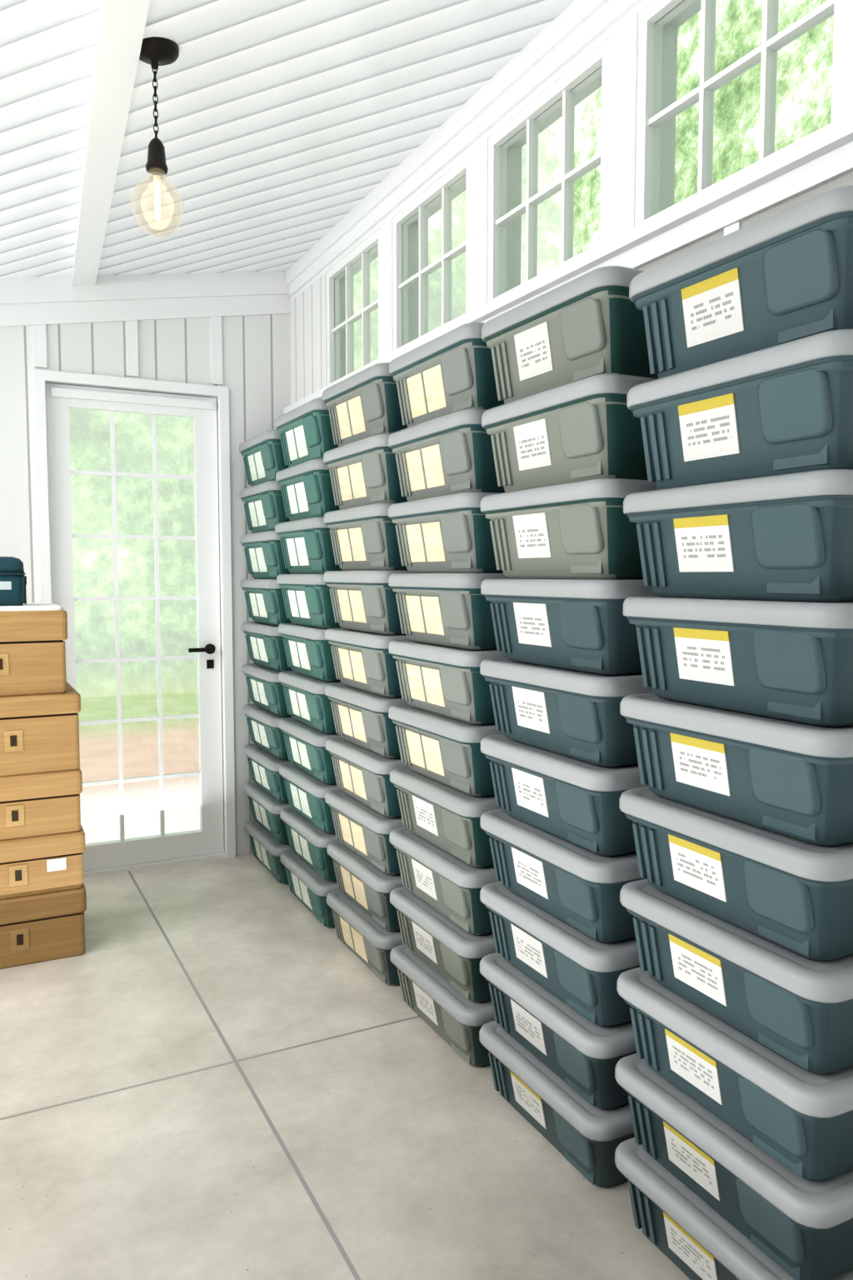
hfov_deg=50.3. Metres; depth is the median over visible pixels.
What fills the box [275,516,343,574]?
storage bin
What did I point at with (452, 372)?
storage bin
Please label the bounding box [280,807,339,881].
storage bin
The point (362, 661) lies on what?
storage bin
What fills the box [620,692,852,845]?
storage bin
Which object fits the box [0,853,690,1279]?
floor
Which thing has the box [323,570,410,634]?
storage bin
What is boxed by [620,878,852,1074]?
storage bin
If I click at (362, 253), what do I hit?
window
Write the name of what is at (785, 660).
storage bin
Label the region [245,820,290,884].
storage bin
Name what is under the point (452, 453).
storage bin
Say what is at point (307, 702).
storage bin
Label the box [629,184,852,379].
storage bin
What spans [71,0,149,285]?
ceiling beam
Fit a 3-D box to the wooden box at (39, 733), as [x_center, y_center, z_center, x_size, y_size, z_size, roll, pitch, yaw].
[-1.564,0.312,3.162,0.640,0.265,0.430,-2,5,-27]
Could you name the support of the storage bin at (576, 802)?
on the storage bin at (578, 887)
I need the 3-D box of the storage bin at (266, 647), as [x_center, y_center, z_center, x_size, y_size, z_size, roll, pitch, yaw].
[-0.633,0.024,4.016,0.260,0.193,0.505,-2,5,-27]
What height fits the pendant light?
0.442 m
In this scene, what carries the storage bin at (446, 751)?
on the storage bin at (448, 818)
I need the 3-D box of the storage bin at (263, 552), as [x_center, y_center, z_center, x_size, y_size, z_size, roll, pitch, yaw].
[-0.633,-0.367,3.991,0.260,0.200,0.505,-2,5,-27]
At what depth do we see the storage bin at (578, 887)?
1.98 m
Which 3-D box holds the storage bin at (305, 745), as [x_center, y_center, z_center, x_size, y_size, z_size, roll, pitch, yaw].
[-0.388,0.426,3.558,0.260,0.189,0.505,-2,5,-27]
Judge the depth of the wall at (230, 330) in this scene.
3.96 m
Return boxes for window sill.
[283,114,852,414]
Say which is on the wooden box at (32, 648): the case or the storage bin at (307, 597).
the case
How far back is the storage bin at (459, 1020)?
2.51 m
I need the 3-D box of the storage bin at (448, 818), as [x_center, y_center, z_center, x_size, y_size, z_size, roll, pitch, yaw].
[0.104,0.494,2.599,0.260,0.189,0.505,-2,5,-27]
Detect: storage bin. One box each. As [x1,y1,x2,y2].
[239,429,288,486]
[239,480,289,533]
[240,530,291,579]
[240,579,292,625]
[240,621,292,671]
[241,663,291,716]
[242,703,291,759]
[243,743,292,802]
[244,781,291,844]
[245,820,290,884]
[275,398,338,467]
[275,458,340,520]
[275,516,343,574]
[276,574,341,628]
[278,623,340,681]
[278,670,340,734]
[278,717,340,784]
[279,762,340,833]
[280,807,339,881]
[280,850,339,928]
[322,362,407,447]
[323,433,408,509]
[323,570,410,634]
[324,503,408,570]
[325,627,409,697]
[325,682,407,758]
[325,736,406,818]
[325,789,406,874]
[326,890,403,985]
[327,840,404,931]
[388,408,505,501]
[388,491,503,573]
[388,573,509,649]
[388,703,502,796]
[389,322,504,427]
[389,639,505,724]
[390,766,501,867]
[390,826,498,934]
[390,885,496,1001]
[390,944,494,1066]
[479,1020,634,1186]
[480,478,659,579]
[480,579,657,674]
[480,657,652,767]
[480,734,648,855]
[480,808,646,943]
[480,880,640,1026]
[480,952,636,1109]
[481,265,658,404]
[481,373,658,492]
[615,1053,852,1279]
[615,1137,852,1279]
[616,967,852,1180]
[619,786,852,960]
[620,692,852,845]
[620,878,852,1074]
[623,469,852,602]
[623,595,852,726]
[626,329,852,489]
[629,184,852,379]
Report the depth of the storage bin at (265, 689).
3.89 m
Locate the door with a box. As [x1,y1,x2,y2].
[33,369,235,877]
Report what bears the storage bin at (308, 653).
on the storage bin at (307, 702)
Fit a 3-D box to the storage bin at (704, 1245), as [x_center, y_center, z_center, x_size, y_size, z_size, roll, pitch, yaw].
[0.593,1.117,1.679,0.260,0.173,0.505,-2,5,-27]
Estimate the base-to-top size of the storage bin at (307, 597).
0.199 m
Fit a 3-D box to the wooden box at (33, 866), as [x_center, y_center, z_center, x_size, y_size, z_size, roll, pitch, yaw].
[-1.569,0.759,3.191,0.660,0.200,0.440,-2,5,-26]
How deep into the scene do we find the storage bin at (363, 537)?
2.89 m
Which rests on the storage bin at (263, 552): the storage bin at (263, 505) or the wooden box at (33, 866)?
the storage bin at (263, 505)
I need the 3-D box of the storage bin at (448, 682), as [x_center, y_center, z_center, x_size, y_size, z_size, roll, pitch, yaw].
[0.101,0.110,2.574,0.260,0.196,0.505,-2,5,-27]
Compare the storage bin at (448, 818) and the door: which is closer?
the storage bin at (448, 818)
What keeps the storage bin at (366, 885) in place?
on the storage bin at (370, 942)
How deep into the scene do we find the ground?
6.46 m
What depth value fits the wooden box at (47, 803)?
3.07 m
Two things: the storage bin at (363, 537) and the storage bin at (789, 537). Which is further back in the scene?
the storage bin at (363, 537)
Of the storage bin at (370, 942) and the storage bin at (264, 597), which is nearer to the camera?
the storage bin at (370, 942)
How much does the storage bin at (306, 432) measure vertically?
0.210 m
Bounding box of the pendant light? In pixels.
[139,36,179,219]
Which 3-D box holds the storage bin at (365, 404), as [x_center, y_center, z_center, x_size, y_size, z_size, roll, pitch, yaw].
[-0.144,-0.747,2.999,0.260,0.211,0.505,-2,5,-27]
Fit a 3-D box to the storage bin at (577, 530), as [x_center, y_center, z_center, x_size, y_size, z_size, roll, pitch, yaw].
[0.346,-0.239,2.066,0.260,0.201,0.505,-2,5,-27]
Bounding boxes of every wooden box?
[0,602,67,697]
[0,681,80,776]
[0,768,82,840]
[0,825,85,899]
[0,885,86,969]
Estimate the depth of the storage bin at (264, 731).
3.92 m
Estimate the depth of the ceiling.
2.54 m
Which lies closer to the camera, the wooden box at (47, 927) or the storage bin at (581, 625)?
the storage bin at (581, 625)
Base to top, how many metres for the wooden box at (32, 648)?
0.301 m
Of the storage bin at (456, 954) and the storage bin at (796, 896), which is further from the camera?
the storage bin at (456, 954)
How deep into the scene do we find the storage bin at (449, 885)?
2.48 m
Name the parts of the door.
handle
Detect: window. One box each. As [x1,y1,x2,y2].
[326,229,380,385]
[392,154,469,351]
[487,39,609,302]
[635,0,847,226]
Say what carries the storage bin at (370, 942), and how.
on the floor
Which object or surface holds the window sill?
attached to the wall at (583, 26)
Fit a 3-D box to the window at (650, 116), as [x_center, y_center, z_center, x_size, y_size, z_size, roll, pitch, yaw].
[0.627,-1.153,1.835,0.046,0.493,0.560,-2,5,-27]
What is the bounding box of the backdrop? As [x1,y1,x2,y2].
[69,0,834,697]
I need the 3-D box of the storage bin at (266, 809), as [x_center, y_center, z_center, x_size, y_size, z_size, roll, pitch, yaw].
[-0.632,0.766,4.070,0.260,0.179,0.505,-2,5,-27]
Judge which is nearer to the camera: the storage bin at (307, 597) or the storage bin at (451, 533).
the storage bin at (451, 533)
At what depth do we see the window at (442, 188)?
3.06 m
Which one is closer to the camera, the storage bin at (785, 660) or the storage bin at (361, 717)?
the storage bin at (785, 660)
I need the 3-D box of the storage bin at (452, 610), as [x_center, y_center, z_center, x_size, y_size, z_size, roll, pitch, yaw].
[0.100,-0.088,2.559,0.260,0.200,0.505,-2,5,-27]
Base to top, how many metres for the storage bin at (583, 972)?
0.184 m
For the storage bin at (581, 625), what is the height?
0.197 m
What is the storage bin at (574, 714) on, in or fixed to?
on the storage bin at (576, 802)
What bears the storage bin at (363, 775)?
on the storage bin at (366, 832)
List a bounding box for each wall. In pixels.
[0,270,290,855]
[286,0,852,404]
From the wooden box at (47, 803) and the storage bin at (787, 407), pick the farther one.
the wooden box at (47, 803)
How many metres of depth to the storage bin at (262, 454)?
3.82 m
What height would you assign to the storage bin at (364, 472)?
0.208 m
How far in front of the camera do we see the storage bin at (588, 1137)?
2.02 m
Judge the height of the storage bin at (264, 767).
0.182 m
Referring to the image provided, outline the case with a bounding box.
[0,556,26,605]
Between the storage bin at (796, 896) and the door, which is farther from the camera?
the door
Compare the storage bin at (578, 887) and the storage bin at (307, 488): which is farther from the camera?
the storage bin at (307, 488)
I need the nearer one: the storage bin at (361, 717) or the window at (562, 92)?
the window at (562, 92)
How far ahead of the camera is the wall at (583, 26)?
2.66 m
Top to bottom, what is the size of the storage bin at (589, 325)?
0.208 m
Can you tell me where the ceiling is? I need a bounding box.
[0,0,574,277]
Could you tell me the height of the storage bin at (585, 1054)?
0.180 m
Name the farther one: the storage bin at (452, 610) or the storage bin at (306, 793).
the storage bin at (306, 793)
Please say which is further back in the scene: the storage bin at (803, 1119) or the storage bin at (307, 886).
the storage bin at (307, 886)
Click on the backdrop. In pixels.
(804, 75)
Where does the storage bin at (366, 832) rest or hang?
on the storage bin at (366, 885)
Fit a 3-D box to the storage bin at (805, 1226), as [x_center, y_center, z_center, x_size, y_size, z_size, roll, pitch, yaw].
[0.590,0.943,1.669,0.260,0.176,0.505,-2,5,-27]
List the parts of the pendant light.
chain, bulb stem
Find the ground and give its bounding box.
[77,690,199,844]
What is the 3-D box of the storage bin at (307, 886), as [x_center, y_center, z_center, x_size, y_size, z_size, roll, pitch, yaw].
[-0.389,0.976,3.601,0.260,0.179,0.505,-2,5,-26]
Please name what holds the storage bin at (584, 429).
on the storage bin at (577, 530)

